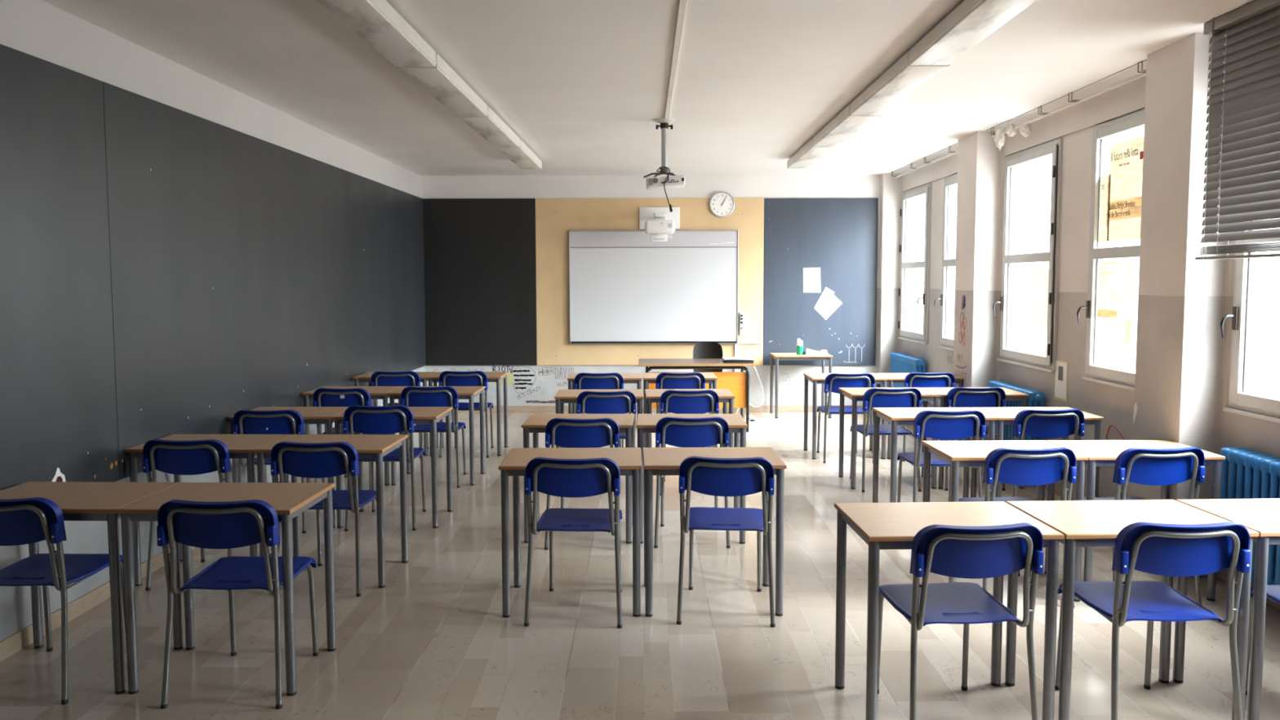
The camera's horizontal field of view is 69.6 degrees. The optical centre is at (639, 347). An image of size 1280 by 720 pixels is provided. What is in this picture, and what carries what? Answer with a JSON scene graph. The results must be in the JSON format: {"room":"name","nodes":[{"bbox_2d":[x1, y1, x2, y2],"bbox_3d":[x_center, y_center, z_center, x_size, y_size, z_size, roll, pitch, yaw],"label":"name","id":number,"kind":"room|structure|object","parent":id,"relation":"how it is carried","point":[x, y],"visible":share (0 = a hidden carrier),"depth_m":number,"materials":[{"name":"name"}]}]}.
{"room":"classroom","nodes":[
{"label":"classroom","id":0,"kind":"room"},
{"bbox_2d":[0,0,425,641],"bbox_3d":[-2.880,-0.205,5.245,0.151,2.985,13.070,0,4,1],"label":"wall","id":1,"kind":"structure","parent":0,"point":[39,28],"depth_m":5.13,"materials":[{"name":"paint"}]},
{"bbox_2d":[0,44,119,490],"bbox_3d":[-2.833,-0.122,1.851,0.018,2.101,6.048,0,4,1],"label":"board","id":2,"kind":"object","parent":1,"relation":"attached to","point":[58,402],"visible":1,"depth_m":4.39,"materials":[{"name":"black paint"}]},
{"bbox_2d":[0,476,313,662],"bbox_3d":[-2.796,1.241,5.349,0.014,0.085,12.870,0,4,1],"label":"baseboard","id":3,"kind":"structure","parent":1,"relation":"attached to","point":[24,637],"depth_m":4.54,"materials":[{"name":"stone"}]},
{"bbox_2d":[102,81,388,479],"bbox_3d":[-2.774,-0.521,7.414,0.018,2.101,5.098,0,4,1],"label":"board","id":4,"kind":"object","parent":1,"relation":"attached to","point":[239,262],"visible":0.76,"depth_m":6.18,"materials":[{"name":"black paint"}]},
{"bbox_2d":[384,184,426,372],"bbox_3d":[-2.738,-0.763,10.795,0.018,2.101,1.675,0,4,1],"label":"board","id":5,"kind":"object","parent":1,"relation":"attached to","point":[404,221],"visible":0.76,"depth_m":10.69,"materials":[{"name":"grey paint"}]},
{"bbox_2d":[0,412,1279,719],"bbox_3d":[0.125,1.338,5.344,6.600,0.120,13.170,0,4,0],"label":"floor","id":6,"kind":"structure","parent":0,"point":[435,642],"depth_m":4.36,"materials":[{"name":"stone"}]},
{"bbox_2d":[0,497,126,704],"bbox_3d":[-2.492,0.977,3.857,0.476,0.825,0.567,0,4,2],"label":"chair","id":7,"kind":"object","parent":6,"relation":"on","point":[24,521],"visible":0.94,"depth_m":3.64,"materials":[{"name":"blue plastic"}]},
{"bbox_2d":[0,481,182,693],"bbox_3d":[-2.427,1.003,3.945,0.700,0.760,0.500,0,4,2],"label":"school desk","id":8,"kind":"object","parent":6,"relation":"on","point":[77,500],"visible":0.71,"depth_m":3.88,"materials":[{"name":"grey paint"}]},
{"bbox_2d":[142,439,231,591],"bbox_3d":[-2.427,0.882,5.182,0.476,0.825,0.567,0,4,2],"label":"chair","id":9,"kind":"object","parent":6,"relation":"on","point":[193,457],"visible":0.56,"depth_m":4.93,"materials":[{"name":"blue plastic"}]},
{"bbox_2d":[124,434,289,586],"bbox_3d":[-2.428,0.909,5.248,0.700,0.760,0.500,0,4,1],"label":"school desk","id":10,"kind":"object","parent":6,"relation":"on","point":[239,446],"visible":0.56,"depth_m":5.04,"materials":[{"name":"grey paint"}]},
{"bbox_2d":[115,482,336,696],"bbox_3d":[-1.724,1.003,3.924,0.700,0.760,0.500,0,4,2],"label":"school desk","id":11,"kind":"object","parent":6,"relation":"on","point":[289,500],"visible":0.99,"depth_m":3.83,"materials":[{"name":"grey paint"}]},
{"bbox_2d":[156,499,318,709],"bbox_3d":[-1.632,0.979,3.809,0.476,0.825,0.567,0,4,1],"label":"chair","id":12,"kind":"object","parent":6,"relation":"on","point":[242,523],"visible":0.98,"depth_m":3.58,"materials":[{"name":"blue plastic"}]},
{"bbox_2d":[232,409,325,533],"bbox_3d":[-2.447,0.801,6.320,0.476,0.825,0.567,0,4,1],"label":"chair","id":13,"kind":"object","parent":6,"relation":"on","point":[290,422],"visible":0.45,"depth_m":6.07,"materials":[{"name":"blue plastic"}]},
{"bbox_2d":[227,406,354,528],"bbox_3d":[-2.409,0.823,6.449,0.700,0.760,0.500,0,4,1],"label":"school desk","id":14,"kind":"object","parent":6,"relation":"on","point":[310,415],"visible":0.37,"depth_m":6.25,"materials":[{"name":"grey paint"}]},
{"bbox_2d":[270,441,376,596],"bbox_3d":[-1.706,0.887,5.097,0.476,0.825,0.567,0,4,2],"label":"chair","id":15,"kind":"object","parent":6,"relation":"on","point":[326,460],"visible":0.78,"depth_m":4.86,"materials":[{"name":"blue plastic"}]},
{"bbox_2d":[253,434,408,587],"bbox_3d":[-1.725,0.909,5.230,0.700,0.760,0.500,0,4,1],"label":"school desk","id":16,"kind":"object","parent":6,"relation":"on","point":[375,446],"visible":0.73,"depth_m":5.22,"materials":[{"name":"grey paint"}]},
{"bbox_2d":[312,387,371,489],"bbox_3d":[-2.350,0.712,7.554,0.476,0.825,0.567,0,4,4],"label":"chair","id":17,"kind":"object","parent":6,"relation":"on","point":[322,397],"visible":0.48,"depth_m":7.30,"materials":[{"name":"blue plastic"}]},
{"bbox_2d":[302,386,404,485],"bbox_3d":[-2.395,0.729,7.762,0.700,0.760,0.500,0,4,1],"label":"school desk","id":18,"kind":"object","parent":6,"relation":"on","point":[375,392],"visible":0.42,"depth_m":7.54,"materials":[{"name":"grey paint"}]},
{"bbox_2d":[343,404,426,531],"bbox_3d":[-1.742,0.785,6.373,0.476,0.846,0.567,0,4,-1],"label":"chair","id":19,"kind":"object","parent":6,"relation":"on","point":[366,420],"visible":0.76,"depth_m":6.13,"materials":[{"name":"blue plastic"}]},
{"bbox_2d":[332,406,453,528],"bbox_3d":[-1.706,0.823,6.439,0.700,0.760,0.500,0,4,1],"label":"school desk","id":20,"kind":"object","parent":6,"relation":"on","point":[430,415],"visible":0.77,"depth_m":6.23,"materials":[{"name":"grey paint"}]},
{"bbox_2d":[370,371,428,457],"bbox_3d":[-2.305,0.614,8.920,0.476,0.825,0.567,0,4,-1],"label":"chair","id":21,"kind":"object","parent":6,"relation":"on","point":[378,378],"visible":0.36,"depth_m":8.66,"materials":[{"name":"blue plastic"}]},
{"bbox_2d":[400,386,466,488],"bbox_3d":[-1.694,0.704,7.655,0.476,0.825,0.567,0,4,0],"label":"chair","id":22,"kind":"object","parent":6,"relation":"on","point":[446,396],"visible":0.78,"depth_m":7.41,"materials":[{"name":"blue plastic"}]},
{"bbox_2d":[387,386,484,485],"bbox_3d":[-1.692,0.729,7.749,0.700,0.760,0.500,0,4,1],"label":"school desk","id":23,"kind":"object","parent":6,"relation":"on","point":[468,393],"visible":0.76,"depth_m":7.54,"materials":[{"name":"grey paint"}]},
{"bbox_2d":[438,370,493,457],"bbox_3d":[-1.667,0.612,8.939,0.476,0.825,0.567,0,4,0],"label":"chair","id":24,"kind":"object","parent":6,"relation":"on","point":[477,378],"visible":0.57,"depth_m":8.70,"materials":[{"name":"blue plastic"}]},
{"bbox_2d":[426,371,508,456],"bbox_3d":[-1.672,0.637,9.025,0.700,0.760,0.500,0,4,0],"label":"school desk","id":25,"kind":"object","parent":6,"relation":"on","point":[492,376],"visible":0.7,"depth_m":8.81,"materials":[{"name":"grey paint"}]},
{"bbox_2d":[498,447,641,617],"bbox_3d":[-0.343,0.939,4.777,0.700,0.760,0.500,0,4,-1],"label":"school desk","id":26,"kind":"object","parent":6,"relation":"on","point":[628,460],"visible":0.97,"depth_m":4.56,"materials":[{"name":"brown wood"}]},
{"bbox_2d":[524,457,622,628],"bbox_3d":[-0.310,0.916,4.649,0.476,0.825,0.567,0,4,3],"label":"chair","id":27,"kind":"object","parent":6,"relation":"on","point":[562,477],"visible":1,"depth_m":4.42,"materials":[{"name":"blue plastic"}]},
{"bbox_2d":[521,413,634,543],"bbox_3d":[-0.391,0.846,6.068,0.700,0.760,0.500,0,4,1],"label":"school desk","id":28,"kind":"object","parent":6,"relation":"on","point":[535,424],"visible":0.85,"depth_m":5.85,"materials":[{"name":"grey paint"}]},
{"bbox_2d":[544,417,621,550],"bbox_3d":[-0.350,0.825,5.924,0.476,0.825,0.567,0,4,2],"label":"chair","id":29,"kind":"object","parent":6,"relation":"on","point":[561,432],"visible":0.47,"depth_m":5.67,"materials":[{"name":"blue plastic"}]},
{"bbox_2d":[573,372,624,447],"bbox_3d":[-0.378,0.623,8.742,0.476,0.825,0.567,0,4,0],"label":"chair","id":30,"kind":"object","parent":6,"relation":"on","point":[615,380],"visible":0.41,"depth_m":8.49,"materials":[{"name":"blue plastic"}]},
{"bbox_2d":[554,389,644,448],"bbox_3d":[-0.324,0.744,7.496,0.700,0.760,0.500,0,4,-1],"label":"school desk","id":31,"kind":"object","parent":6,"relation":"on","point":[562,396],"visible":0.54,"depth_m":7.30,"materials":[{"name":"grey paint"}]},
{"bbox_2d":[577,391,635,447],"bbox_3d":[-0.259,0.724,7.324,0.476,0.825,0.567,0,4,-1],"label":"chair","id":32,"kind":"object","parent":6,"relation":"on","point":[588,402],"visible":0.52,"depth_m":7.07,"materials":[{"name":"blue plastic"}]},
{"bbox_2d":[655,372,705,447],"bbox_3d":[0.372,0.621,8.746,0.476,0.825,0.567,0,4,0],"label":"chair","id":33,"kind":"object","parent":6,"relation":"on","point":[664,380],"visible":0.41,"depth_m":8.49,"materials":[{"name":"blue plastic"}]},
{"bbox_2d":[659,390,719,495],"bbox_3d":[0.383,0.719,7.376,0.476,0.825,0.567,0,4,0],"label":"chair","id":34,"kind":"object","parent":6,"relation":"on","point":[676,402],"visible":0.56,"depth_m":7.12,"materials":[{"name":"blue plastic"}]},
{"bbox_2d":[644,388,734,447],"bbox_3d":[0.394,0.742,7.507,0.700,0.760,0.500,0,4,-1],"label":"school desk","id":35,"kind":"object","parent":6,"relation":"on","point":[725,396],"visible":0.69,"depth_m":7.27,"materials":[{"name":"grey paint"}]},
{"bbox_2d":[635,413,747,543],"bbox_3d":[0.331,0.846,6.054,0.700,0.760,0.500,0,4,1],"label":"school desk","id":36,"kind":"object","parent":6,"relation":"on","point":[646,423],"visible":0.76,"depth_m":5.84,"materials":[{"name":"grey paint"}]},
{"bbox_2d":[653,417,730,548],"bbox_3d":[0.329,0.821,5.958,0.476,0.825,0.567,0,4,1],"label":"chair","id":37,"kind":"object","parent":6,"relation":"on","point":[678,432],"visible":0.52,"depth_m":5.71,"materials":[{"name":"blue plastic"}]},
{"bbox_2d":[638,358,758,431],"bbox_3d":[0.640,0.530,10.473,1.318,0.758,0.718,0,4,0],"label":"desk","id":38,"kind":"object","parent":6,"relation":"on","point":[738,383],"visible":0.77,"depth_m":10.17,"materials":[{"name":"laminate"}]},
{"bbox_2d":[693,341,723,408],"bbox_3d":[0.822,0.404,11.000,0.425,0.932,0.477,0,4,0],"label":"chair","id":39,"kind":"object","parent":6,"relation":"on","point":[703,349],"visible":0.23,"depth_m":11.18,"materials":[{"name":"black plastic"}]},
{"bbox_2d":[642,447,786,617],"bbox_3d":[0.366,0.937,4.783,0.700,0.760,0.500,0,4,-1],"label":"school desk","id":40,"kind":"object","parent":6,"relation":"on","point":[656,460],"visible":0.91,"depth_m":4.57,"materials":[{"name":"grey paint"}]},
{"bbox_2d":[676,456,775,627],"bbox_3d":[0.433,0.914,4.661,0.476,0.825,0.567,0,4,5],"label":"chair","id":41,"kind":"object","parent":6,"relation":"on","point":[717,477],"visible":1,"depth_m":4.43,"materials":[{"name":"blue plastic"}]},
{"bbox_2d":[769,352,833,418],"bbox_3d":[1.984,0.460,11.399,0.700,0.760,0.500,0,4,0],"label":"school desk","id":42,"kind":"object","parent":6,"relation":"on","point":[777,356],"visible":0.87,"depth_m":11.18,"materials":[{"name":"grey paint"}]},
{"bbox_2d":[803,373,888,459],"bbox_3d":[1.952,0.645,8.816,0.700,0.760,0.500,0,4,0],"label":"school desk","id":43,"kind":"object","parent":6,"relation":"on","point":[815,378],"visible":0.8,"depth_m":8.60,"materials":[{"name":"grey paint"}]},
{"bbox_2d":[817,373,875,462],"bbox_3d":[1.912,0.625,8.643,0.476,0.825,0.567,0,4,0],"label":"chair","id":44,"kind":"object","parent":6,"relation":"on","point":[833,381],"visible":0.79,"depth_m":8.41,"materials":[{"name":"blue plastic"}]},
{"bbox_2d":[849,387,921,492],"bbox_3d":[1.974,0.709,7.479,0.476,0.825,0.567,0,4,-2],"label":"chair","id":45,"kind":"object","parent":6,"relation":"on","point":[873,397],"visible":0.73,"depth_m":7.24,"materials":[{"name":"blue plastic"}]},
{"bbox_2d":[838,387,940,488],"bbox_3d":[2.031,0.733,7.579,0.700,0.760,0.500,0,4,0],"label":"school desk","id":46,"kind":"object","parent":6,"relation":"on","point":[855,394],"visible":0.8,"depth_m":7.37,"materials":[{"name":"grey paint"}]},
{"bbox_2d":[889,352,926,404],"bbox_3d":[3.185,0.481,10.955,0.162,0.775,1.180,0,4,0],"label":"radiator","id":47,"kind":"object","parent":6,"relation":"on","point":[900,362],"visible":0.49,"depth_m":10.86,"materials":[{"name":"blue metal"}]},
{"bbox_2d":[902,372,955,461],"bbox_3d":[2.665,0.620,8.700,0.476,0.825,0.567,0,4,2],"label":"chair","id":48,"kind":"object","parent":6,"relation":"on","point":[913,380],"visible":0.34,"depth_m":8.44,"materials":[{"name":"blue plastic"}]},
{"bbox_2d":[871,407,997,502],"bbox_3d":[2.006,0.821,6.348,0.700,0.760,0.500,0,4,0],"label":"school desk","id":49,"kind":"object","parent":6,"relation":"on","point":[896,416],"visible":0.59,"depth_m":6.35,"materials":[{"name":"grey paint"}]},
{"bbox_2d":[897,409,986,502],"bbox_3d":[2.012,0.798,6.229,0.476,0.825,0.567,0,4,0],"label":"chair","id":50,"kind":"object","parent":6,"relation":"on","point":[936,424],"visible":0.74,"depth_m":5.99,"materials":[{"name":"blue plastic"}]},
{"bbox_2d":[834,501,1064,719],"bbox_3d":[1.147,1.025,3.531,0.700,0.760,0.500,0,4,-2],"label":"school desk","id":51,"kind":"object","parent":6,"relation":"on","point":[881,526],"visible":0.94,"depth_m":3.45,"materials":[{"name":"grey paint"}]},
{"bbox_2d":[877,522,1044,719],"bbox_3d":[1.155,1.000,3.434,0.476,0.825,0.567,0,4,-4],"label":"chair","id":52,"kind":"object","parent":6,"relation":"on","point":[966,552],"visible":1,"depth_m":3.21,"materials":[{"name":"blue plastic"}]},
{"bbox_2d":[930,386,1005,490],"bbox_3d":[2.659,0.704,7.522,0.476,0.825,0.567,0,4,1],"label":"chair","id":53,"kind":"object","parent":6,"relation":"on","point":[957,397],"visible":0.51,"depth_m":7.27,"materials":[{"name":"blue plastic"}]},
{"bbox_2d":[921,386,1029,488],"bbox_3d":[2.734,0.731,7.580,0.700,0.760,0.500,0,4,0],"label":"school desk","id":54,"kind":"object","parent":6,"relation":"on","point":[1011,395],"visible":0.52,"depth_m":7.36,"materials":[{"name":"grey paint"}]},
{"bbox_2d":[921,440,1088,601],"bbox_3d":[1.940,0.919,4.980,0.700,0.760,0.500,0,4,-1],"label":"school desk","id":55,"kind":"object","parent":6,"relation":"on","point":[957,454],"visible":0.58,"depth_m":4.90,"materials":[{"name":"grey paint"}]},
{"bbox_2d":[987,380,1044,489],"bbox_3d":[3.172,0.709,7.779,0.162,0.775,0.988,0,4,0],"label":"radiator","id":56,"kind":"object","parent":6,"relation":"on","point":[1036,398],"visible":0.3,"depth_m":7.64,"materials":[{"name":"blue metal"}]},
{"bbox_2d":[958,447,1076,608],"bbox_3d":[1.957,0.895,4.883,0.476,0.825,0.567,0,4,-3],"label":"chair","id":57,"kind":"object","parent":6,"relation":"on","point":[1020,467],"visible":0.61,"depth_m":4.63,"materials":[{"name":"blue plastic"}]},
{"bbox_2d":[970,407,1103,500],"bbox_3d":[2.709,0.819,6.352,0.700,0.760,0.500,0,4,0],"label":"school desk","id":58,"kind":"object","parent":6,"relation":"on","point":[1005,415],"visible":0.34,"depth_m":6.14,"materials":[{"name":"grey paint"}]},
{"bbox_2d":[1013,408,1084,501],"bbox_3d":[2.670,0.793,6.275,0.476,0.825,0.567,0,4,-3],"label":"chair","id":59,"kind":"object","parent":6,"relation":"on","point":[1041,424],"visible":0.48,"depth_m":6.02,"materials":[{"name":"blue plastic"}]},
{"bbox_2d":[1004,499,1258,719],"bbox_3d":[1.854,1.021,3.557,0.700,0.760,0.500,0,4,-2],"label":"school desk","id":60,"kind":"object","parent":6,"relation":"on","point":[1082,523],"visible":0.63,"depth_m":3.47,"materials":[{"name":"grey paint"}]},
{"bbox_2d":[1044,440,1225,600],"bbox_3d":[2.643,0.917,4.986,0.700,0.760,0.500,0,4,-1],"label":"school desk","id":61,"kind":"object","parent":6,"relation":"on","point":[1100,452],"visible":0.47,"depth_m":4.80,"materials":[{"name":"grey paint"}]},
{"bbox_2d":[1071,446,1204,604],"bbox_3d":[2.599,0.893,4.880,0.476,0.825,0.567,-1,4,-5],"label":"chair","id":62,"kind":"object","parent":6,"relation":"on","point":[1144,466],"visible":0.61,"depth_m":4.63,"materials":[{"name":"blue plastic"}]},
{"bbox_2d":[1054,521,1250,719],"bbox_3d":[1.888,0.997,3.453,0.476,0.825,0.567,0,4,-1],"label":"chair","id":63,"kind":"object","parent":6,"relation":"on","point":[1156,548],"visible":0.94,"depth_m":3.23,"materials":[{"name":"blue plastic"}]},
{"bbox_2d":[1173,497,1279,719],"bbox_3d":[2.561,1.018,3.582,0.700,0.760,0.500,0,4,-2],"label":"school desk","id":64,"kind":"object","parent":6,"relation":"on","point":[1262,516],"visible":0.61,"depth_m":3.40,"materials":[{"name":"grey paint"}]},
{"bbox_2d":[1245,584,1279,695],"bbox_3d":[2.615,0.999,3.408,0.476,0.825,0.567,0,4,-1],"label":"chair","id":65,"kind":"object","parent":6,"relation":"on","point":[1273,593],"visible":0.38,"depth_m":3.65,"materials":[{"name":"blue plastic"}]},
{"bbox_2d":[41,0,1269,176],"bbox_3d":[0.118,-1.759,5.122,6.600,0.120,13.170,0,4,0],"label":"ceiling","id":66,"kind":"structure","parent":0,"point":[583,84],"depth_m":5.70,"materials":[{"name":"paint"}]},
{"bbox_2d":[315,0,436,67],"bbox_3d":[-1.287,-1.592,4.453,0.234,0.112,1.575,0,4,1],"label":"ceiling light","id":67,"kind":"object","parent":66,"relation":"attached to","point":[376,22],"visible":1,"depth_m":4.52,"materials":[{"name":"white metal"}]},
{"bbox_2d":[396,53,488,117],"bbox_3d":[-1.255,-1.705,6.029,0.234,0.112,1.575,0,4,1],"label":"ceiling light","id":68,"kind":"object","parent":66,"relation":"attached to","point":[442,82],"visible":0.8,"depth_m":5.89,"materials":[{"name":"white metal"}]},
{"bbox_2d":[458,106,519,148],"bbox_3d":[-1.223,-1.818,7.604,0.234,0.112,1.575,0,4,1],"label":"ceiling light","id":69,"kind":"object","parent":66,"relation":"attached to","point":[491,128],"visible":0.81,"depth_m":7.49,"materials":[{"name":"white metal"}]},
{"bbox_2d":[495,137,542,168],"bbox_3d":[-1.192,-1.931,9.180,0.234,0.112,1.575,0,4,1],"label":"ceiling light","id":70,"kind":"object","parent":66,"relation":"attached to","point":[522,157],"visible":0.85,"depth_m":9.07,"materials":[{"name":"white metal"}]},
{"bbox_2d":[643,118,684,212],"bbox_3d":[0.198,-1.494,7.600,0.340,0.761,0.258,0,4,0],"label":"ceiling projector","id":71,"kind":"object","parent":66,"relation":"hanging from","point":[671,181],"visible":1,"depth_m":7.56,"materials":[{"name":"white plastic"}]},
{"bbox_2d":[664,0,687,119],"bbox_3d":[0.199,-1.550,3.197,0.036,0.020,8.600,0,4,0],"label":"duct","id":72,"kind":"object","parent":66,"relation":"attached to","point":[682,3],"visible":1,"depth_m":5.27,"materials":[{"name":"white plastic"}]},
{"bbox_2d":[786,138,837,168],"bbox_3d":[1.695,-1.936,9.168,0.234,0.112,1.575,0,4,1],"label":"ceiling light","id":73,"kind":"object","parent":66,"relation":"attached to","point":[806,156],"visible":0.84,"depth_m":9.06,"materials":[{"name":"white metal"}]},
{"bbox_2d":[812,105,879,146],"bbox_3d":[1.672,-1.823,7.592,0.234,0.112,1.575,0,4,1],"label":"ceiling light","id":74,"kind":"object","parent":66,"relation":"attached to","point":[842,126],"visible":0.84,"depth_m":7.49,"materials":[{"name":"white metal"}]},
{"bbox_2d":[848,52,948,115],"bbox_3d":[1.649,-1.711,6.016,0.234,0.112,1.575,0,4,1],"label":"ceiling light","id":75,"kind":"object","parent":66,"relation":"attached to","point":[900,79],"visible":0.9,"depth_m":5.87,"materials":[{"name":"white metal"}]},
{"bbox_2d":[907,0,1036,66],"bbox_3d":[1.625,-1.598,4.441,0.234,0.112,1.575,0,4,1],"label":"ceiling light","id":76,"kind":"object","parent":66,"relation":"attached to","point":[972,21],"visible":1,"depth_m":4.54,"materials":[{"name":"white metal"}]},
{"bbox_2d":[986,59,1146,137],"bbox_3d":[3.081,-1.793,6.822,0.080,0.068,2.650,0,4,0],"label":"track","id":77,"kind":"object","parent":66,"relation":"attached to","point":[1074,101],"visible":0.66,"depth_m":6.49,"materials":[{"name":"white plastic"}]},
{"bbox_2d":[1195,0,1279,267],"bbox_3d":[2.943,-0.957,3.504,0.074,1.260,2.620,0,4,0],"label":"blind","id":78,"kind":"object","parent":66,"relation":"hanging from","point":[1242,180],"visible":1,"depth_m":4.49,"materials":[{"name":"grey"}]},
{"bbox_2d":[421,174,915,405],"bbox_3d":[0.248,-0.675,11.711,6.400,2.985,0.120,0,4,0],"label":"wall","id":79,"kind":"structure","parent":0,"point":[807,186],"depth_m":11.56,"materials":[{"name":"paint"}]},
{"bbox_2d":[422,198,537,365],"bbox_3d":[-2.024,-0.825,11.639,1.418,2.101,0.020,0,4,0],"label":"board","id":80,"kind":"object","parent":79,"relation":"attached to","point":[479,254],"visible":1,"depth_m":11.63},
{"bbox_2d":[535,197,764,364],"bbox_3d":[0.124,-0.827,11.596,2.870,2.101,0.088,0,4,0],"label":"board","id":81,"kind":"object","parent":79,"relation":"attached to","point":[554,217],"depth_m":11.61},
{"bbox_2d":[568,230,738,344],"bbox_3d":[0.172,-0.761,11.598,2.124,1.427,0.055,0,4,0],"label":"whiteboard","id":82,"kind":"object","parent":81,"relation":"attached to","point":[626,287],"visible":0.98,"depth_m":11.59,"materials":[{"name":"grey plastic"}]},
{"bbox_2d":[639,207,679,241],"bbox_3d":[0.242,-1.510,11.181,0.505,0.452,0.782,0,4,0],"label":"projector","id":83,"kind":"object","parent":81,"relation":"attached to","point":[658,222],"visible":1,"depth_m":10.99,"materials":[{"name":"white plastic"}]},
{"bbox_2d":[709,191,734,217],"bbox_3d":[1.025,-1.794,11.530,0.320,0.320,0.037,0,4,0],"label":"wall clock","id":84,"kind":"object","parent":81,"relation":"attached to","point":[722,204],"visible":1,"depth_m":11.52,"materials":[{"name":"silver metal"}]},
{"bbox_2d":[450,404,862,412],"bbox_3d":[0.148,0.777,11.748,5.736,0.085,0.014,0,4,0],"label":"baseboard","id":85,"kind":"structure","parent":79,"relation":"attached to","point":[763,408],"depth_m":11.74,"materials":[{"name":"stone"}]},
{"bbox_2d":[763,198,878,365],"bbox_3d":[2.274,-0.827,11.620,1.421,2.101,0.022,0,4,0],"label":"board","id":86,"kind":"object","parent":79,"relation":"attached to","point":[838,237],"visible":1,"depth_m":11.60,"materials":[{"name":"paint"}]},
{"bbox_2d":[813,287,842,319],"bbox_3d":[2.375,-0.559,11.626,0.357,0.416,0.001,0,4,0],"label":"paper sheet","id":87,"kind":"object","parent":86,"relation":"attached to","point":[828,303],"visible":1,"depth_m":11.63,"materials":[{"name":"white paper"}]},
{"bbox_2d":[877,173,903,387],"bbox_3d":[3.145,-0.668,11.542,0.265,2.985,0.195,0,4,0],"label":"column","id":88,"kind":"structure","parent":79,"relation":"attached to","point":[891,188],"depth_m":11.48,"materials":[{"name":"paint"}]},
{"bbox_2d":[902,72,1279,570],"bbox_3d":[3.296,-0.216,5.220,0.152,2.985,12.870,0,4,0],"label":"wall","id":89,"kind":"structure","parent":0,"point":[1075,123],"depth_m":6.92,"materials":[{"name":"paint"}]},
{"bbox_2d":[897,182,932,344],"bbox_3d":[3.229,-0.978,10.900,0.170,1.807,1.110,0,4,0],"label":"window","id":90,"kind":"structure","parent":89,"relation":"in","point":[910,335],"depth_m":10.86,"materials":[{"name":"metal"}]},
{"bbox_2d":[933,173,957,351],"bbox_3d":[3.222,-0.865,9.324,0.170,1.807,1.110,0,4,0],"label":"window","id":91,"kind":"structure","parent":89,"relation":"in","point":[947,343],"depth_m":9.76,"materials":[{"name":"metal"}]},
{"bbox_2d":[952,131,1007,440],"bbox_3d":[3.132,-0.452,8.514,0.265,2.985,0.555,0,4,0],"label":"column","id":92,"kind":"structure","parent":89,"relation":"attached to","point":[980,163],"depth_m":8.30,"materials":[{"name":"paint"}]},
{"bbox_2d":[992,137,1062,372],"bbox_3d":[3.216,-0.747,7.676,0.170,1.807,1.105,0,4,0],"label":"window","id":93,"kind":"structure","parent":89,"relation":"in","point":[1047,362],"depth_m":7.52,"materials":[{"name":"metal"}]},
{"bbox_2d":[1031,267,1048,328],"bbox_3d":[3.246,-0.405,7.472,0.001,0.480,0.330,0,4,0],"label":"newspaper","id":94,"kind":"object","parent":93,"relation":"attached to","point":[1040,276],"visible":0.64,"depth_m":7.49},
{"bbox_2d":[1053,360,1068,402],"bbox_3d":[3.248,0.253,7.110,0.003,0.310,0.217,0,4,0],"label":"light switch","id":95,"kind":"object","parent":89,"relation":"attached to","point":[1061,368],"visible":1,"depth_m":7.10,"materials":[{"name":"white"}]},
{"bbox_2d":[1076,109,1145,391],"bbox_3d":[3.209,-0.632,6.075,0.170,1.807,1.125,0,4,0],"label":"window","id":96,"kind":"structure","parent":89,"relation":"in","point":[1094,372],"depth_m":6.49,"materials":[{"name":"metal"}]},
{"bbox_2d":[1098,173,1111,241],"bbox_3d":[3.237,-0.976,6.424,0.002,0.470,0.140,0,4,0],"label":"newspaper","id":97,"kind":"object","parent":96,"relation":"attached to","point":[1104,198],"visible":1,"depth_m":6.42,"materials":[{"name":"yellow paper"}]},
{"bbox_2d":[1097,261,1123,319],"bbox_3d":[3.241,-0.400,6.360,0.002,0.390,0.330,0,4,0],"label":"newspaper","id":98,"kind":"object","parent":96,"relation":"attached to","point":[1110,273],"visible":1,"depth_m":6.35,"materials":[{"name":"white paper"}]},
{"bbox_2d":[1108,136,1143,240],"bbox_3d":[3.237,-1.042,6.048,0.004,0.655,0.640,0,4,0],"label":"newspaper","id":99,"kind":"object","parent":96,"relation":"attached to","point":[1126,171],"visible":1,"depth_m":6.13,"materials":[{"name":"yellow paper"}]},
{"bbox_2d":[1122,263,1133,346],"bbox_3d":[3.240,-0.283,6.117,0.002,0.550,0.110,0,4,0],"label":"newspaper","id":100,"kind":"object","parent":96,"relation":"attached to","point":[1129,268],"visible":1,"depth_m":6.11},
{"bbox_2d":[1130,32,1235,578],"bbox_3d":[3.119,-0.219,5.270,0.265,2.985,0.530,0,4,0],"label":"column","id":101,"kind":"structure","parent":89,"relation":"attached to","point":[1183,357],"depth_m":5.11,"materials":[{"name":"paint"}]},
{"bbox_2d":[1220,220,1279,423],"bbox_3d":[3.203,-0.515,4.439,0.170,1.807,1.115,0,4,0],"label":"window","id":102,"kind":"structure","parent":89,"relation":"in","point":[1241,401],"depth_m":4.92,"materials":[{"name":"metal"}]},
{"bbox_2d":[1220,447,1279,584],"bbox_3d":[3.159,0.949,4.423,0.162,0.775,1.116,0,4,0],"label":"radiator","id":103,"kind":"object","parent":89,"relation":"on","point":[1247,468],"visible":0.55,"depth_m":4.65,"materials":[{"name":"blue metal"}]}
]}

